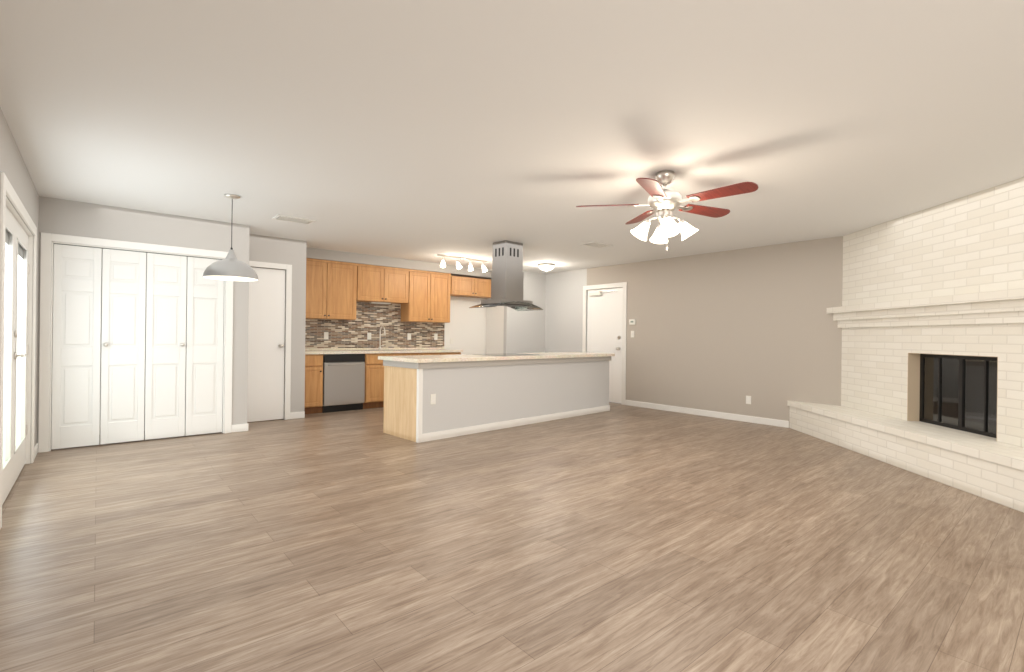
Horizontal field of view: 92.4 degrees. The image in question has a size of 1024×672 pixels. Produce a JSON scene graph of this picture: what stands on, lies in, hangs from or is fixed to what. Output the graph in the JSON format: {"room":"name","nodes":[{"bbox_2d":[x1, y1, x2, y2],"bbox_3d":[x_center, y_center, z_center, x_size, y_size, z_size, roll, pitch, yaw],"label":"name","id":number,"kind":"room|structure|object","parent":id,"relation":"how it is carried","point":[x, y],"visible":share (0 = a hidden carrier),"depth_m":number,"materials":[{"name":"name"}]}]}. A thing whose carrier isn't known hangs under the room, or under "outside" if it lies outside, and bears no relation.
{"room":"living room","nodes":[
{"label":"living room","id":0,"kind":"room"},
{"bbox_2d":[0,107,842,463],"bbox_3d":[0.848,-0.045,4.082,7.680,2.450,10.894,1,0,-40],"label":"wall","id":1,"kind":"structure","parent":0,"point":[726,331],"depth_m":6.79,"materials":[{"name":"grey paint"}]},
{"bbox_2d":[2,197,32,504],"bbox_3d":[-3.652,0.126,3.574,0.147,1.997,1.826,1,0,-40],"label":"french door","id":2,"kind":"structure","parent":1,"relation":"in","point":[17,343],"depth_m":3.68,"materials":[{"name":"white wood"}]},
{"bbox_2d":[0,172,43,528],"bbox_3d":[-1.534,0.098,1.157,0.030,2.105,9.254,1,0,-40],"label":"door frame","id":3,"kind":"structure","parent":1,"relation":"attached to","point":[6,188],"depth_m":4.13,"materials":[{"name":"white wood"}]},
{"bbox_2d":[51,243,223,448],"bbox_3d":[-3.900,0.108,5.224,1.450,2.005,0.091,1,0,-40],"label":"door","id":4,"kind":"structure","parent":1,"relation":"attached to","point":[179,344],"depth_m":5.17,"materials":[{"name":"white wood"}]},
{"bbox_2d":[44,233,251,451],"bbox_3d":[-3.855,0.070,5.322,1.793,2.105,0.136,1,0,-40],"label":"door frame","id":5,"kind":"structure","parent":1,"relation":"attached to","point":[46,320],"depth_m":5.06,"materials":[{"name":"white wood"}]},
{"bbox_2d":[247,267,284,421],"bbox_3d":[-3.253,0.113,6.477,0.485,2.014,0.115,1,0,-40],"label":"pantry door","id":6,"kind":"structure","parent":1,"relation":"in","point":[266,343],"depth_m":6.50,"materials":[{"name":"white wood"}]},
{"bbox_2d":[252,261,304,419],"bbox_3d":[-3.177,0.081,6.534,0.825,2.100,0.016,1,0,-40],"label":"door frame","id":7,"kind":"structure","parent":1,"relation":"attached to","point":[294,415],"depth_m":6.65,"materials":[{"name":"white wood"}]},
{"bbox_2d":[306,258,363,321],"bbox_3d":[-2.911,-0.711,7.672,1.023,0.890,0.304,1,0,-40],"label":"upper cabinet","id":8,"kind":"object","parent":1,"relation":"attached to","point":[360,318],"depth_m":7.62,"materials":[{"name":"brown wood"}]},
{"bbox_2d":[364,264,411,305],"bbox_3d":[-2.219,-0.857,8.254,0.918,0.580,0.304,1,0,-40],"label":"upper cabinet","id":9,"kind":"object","parent":1,"relation":"attached to","point":[392,286],"depth_m":8.19,"materials":[{"name":"brown wood"}]},
{"bbox_2d":[396,270,451,321],"bbox_3d":[-1.571,-0.694,8.803,0.917,0.890,0.304,1,0,-40],"label":"upper cabinet","id":10,"kind":"object","parent":1,"relation":"attached to","point":[431,291],"depth_m":8.68,"materials":[{"name":"brown wood"}]},
{"bbox_2d":[452,276,490,297],"bbox_3d":[-0.815,-0.935,9.438,1.041,0.350,0.304,1,0,-40],"label":"upper cabinet","id":11,"kind":"object","parent":1,"relation":"attached to","point":[464,287],"depth_m":9.30,"materials":[{"name":"brown wood"}]},
{"bbox_2d":[587,287,622,402],"bbox_3d":[1.655,0.163,8.885,0.124,2.034,0.832,1,0,-40],"label":"door","id":12,"kind":"structure","parent":1,"relation":"in","point":[604,318],"depth_m":8.81,"materials":[{"name":"white wood"}]},
{"bbox_2d":[629,319,635,324],"bbox_3d":[2.067,-0.239,8.386,0.027,0.087,0.124,1,0,-40],"label":"thermostat","id":13,"kind":"object","parent":1,"relation":"attached to","point":[633,322],"depth_m":8.38,"materials":[{"name":"white plastic"}]},
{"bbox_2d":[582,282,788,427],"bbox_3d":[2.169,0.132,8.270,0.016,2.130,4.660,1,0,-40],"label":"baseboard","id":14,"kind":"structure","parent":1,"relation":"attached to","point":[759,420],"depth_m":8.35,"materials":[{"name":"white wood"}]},
{"bbox_2d":[746,396,750,403],"bbox_3d":[3.322,0.897,6.882,0.027,0.104,0.056,1,0,-40],"label":"outlet","id":15,"kind":"object","parent":1,"relation":"attached to","point":[748,398],"depth_m":6.89,"materials":[{"name":"white plastic"}]},
{"bbox_2d":[0,402,1023,671],"bbox_3d":[0.833,1.205,4.082,7.680,0.050,10.894,1,0,-40],"label":"floor","id":16,"kind":"structure","parent":0,"point":[622,538],"depth_m":2.62,"materials":[{"name":"brown wood"}]},
{"bbox_2d":[304,354,323,413],"bbox_3d":[-3.090,0.697,7.326,0.332,0.870,0.624,1,0,-40],"label":"base cabinet","id":17,"kind":"object","parent":16,"relation":"on","point":[314,363],"depth_m":7.12,"materials":[{"name":"brown wood"}]},
{"bbox_2d":[324,354,371,412],"bbox_3d":[-2.717,0.702,7.640,0.765,0.870,0.624,1,0,-40],"label":"dishwasher","id":18,"kind":"object","parent":16,"relation":"on","point":[347,377],"depth_m":7.44,"materials":[{"name":"silver metal"}]},
{"bbox_2d":[305,350,463,353],"bbox_3d":[-2.141,0.254,8.109,2.788,0.040,0.643,1,0,-40],"label":"countertop","id":19,"kind":"structure","parent":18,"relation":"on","point":[306,351],"depth_m":7.84,"materials":[{"name":"beige stone"}]},
{"bbox_2d":[372,354,419,407],"bbox_3d":[-2.105,0.709,8.157,0.962,0.870,0.624,1,0,-40],"label":"base cabinet","id":20,"kind":"object","parent":16,"relation":"on","point":[377,365],"depth_m":7.76,"materials":[{"name":"brown wood"}]},
{"bbox_2d":[420,354,453,354],"bbox_3d":[-1.466,0.717,8.697,0.950,0.870,0.624,1,0,-40],"label":"base cabinet","id":21,"kind":"object","parent":16,"relation":"on","point":[420,354],"depth_m":8.44,"materials":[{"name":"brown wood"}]},
{"bbox_2d":[383,356,610,442],"bbox_3d":[0.020,0.735,6.824,3.615,0.870,0.752,1,0,-44],"label":"kitchen island","id":22,"kind":"object","parent":16,"relation":"on","point":[431,397],"depth_m":6.00,"materials":[{"name":"grey paint"}]},
{"bbox_2d":[378,352,613,363],"bbox_3d":[0.020,0.280,6.834,3.690,0.040,0.850,1,0,-44],"label":"island countertop","id":23,"kind":"structure","parent":22,"relation":"on","point":[548,355],"depth_m":6.15,"materials":[{"name":"beige stone"}]},
{"bbox_2d":[0,0,1023,273],"bbox_3d":[0.863,-1.294,4.082,7.680,0.050,10.894,1,0,-40],"label":"ceiling","id":24,"kind":"structure","parent":0,"point":[422,130],"depth_m":2.83,"materials":[{"name":"white paint"}]},
{"bbox_2d":[203,194,258,280],"bbox_3d":[-2.623,-0.924,4.594,0.456,0.774,0.456,1,0,-40],"label":"pendant light","id":25,"kind":"object","parent":24,"relation":"hanging from","point":[230,267],"visible":1,"depth_m":4.50,"materials":[{"name":"silver metal"}]},
{"bbox_2d":[272,214,315,224],"bbox_3d":[-2.436,-1.301,5.494,0.400,0.015,0.240,1,0,-40],"label":"ceiling vent","id":26,"kind":"object","parent":24,"relation":"in","point":[293,219],"visible":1,"depth_m":5.46,"materials":[{"name":"white metal"}]},
{"bbox_2d":[437,254,487,271],"bbox_3d":[-0.799,-1.186,8.066,0.960,0.206,0.172,1,0,-40],"label":"spotlight","id":27,"kind":"object","parent":24,"relation":"attached to","point":[459,266],"visible":1,"depth_m":8.02,"materials":[{"name":"silver metal"}]},
{"bbox_2d":[469,240,542,310],"bbox_3d":[-0.063,-0.825,6.768,0.920,0.909,0.520,1,0,-44],"label":"range hood","id":28,"kind":"object","parent":24,"relation":"hanging from","point":[507,276],"visible":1,"depth_m":6.66,"materials":[{"name":"silver metal"}]},
{"bbox_2d":[538,263,554,271],"bbox_3d":[0.611,-1.208,8.721,0.304,0.127,0.304,1,0,-40],"label":"flush ceiling light","id":29,"kind":"object","parent":24,"relation":"attached to","point":[546,267],"visible":1,"depth_m":8.62,"materials":[{"name":"white glass"}]},
{"bbox_2d":[580,241,612,247],"bbox_3d":[1.172,-1.257,6.786,0.400,0.015,0.240,1,0,-40],"label":"ceiling vent","id":30,"kind":"object","parent":24,"relation":"in","point":[596,244],"visible":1,"depth_m":6.74,"materials":[{"name":"white metal"}]},
{"bbox_2d":[576,170,757,251],"bbox_3d":[1.226,-0.957,3.792,1.308,0.614,1.277,1,0,-40],"label":"ceiling fan","id":31,"kind":"object","parent":24,"relation":"hanging from","point":[664,203],"visible":1,"depth_m":3.75,"materials":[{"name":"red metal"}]},
{"bbox_2d":[787,177,1023,512],"bbox_3d":[3.851,-0.008,3.024,0.718,2.450,6.948,1,0,3],"label":"fireplace","id":32,"kind":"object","parent":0,"point":[946,278],"depth_m":4.54,"materials":[{"name":"beige brick"}]},
{"bbox_2d":[919,354,997,437],"bbox_3d":[4.341,0.521,4.462,0.509,0.683,0.958,1,0,3],"label":"fireplace insert","id":33,"kind":"object","parent":32,"relation":"in","point":[958,392],"visible":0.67,"depth_m":4.48,"materials":[{"name":"black metal"}]}
]}

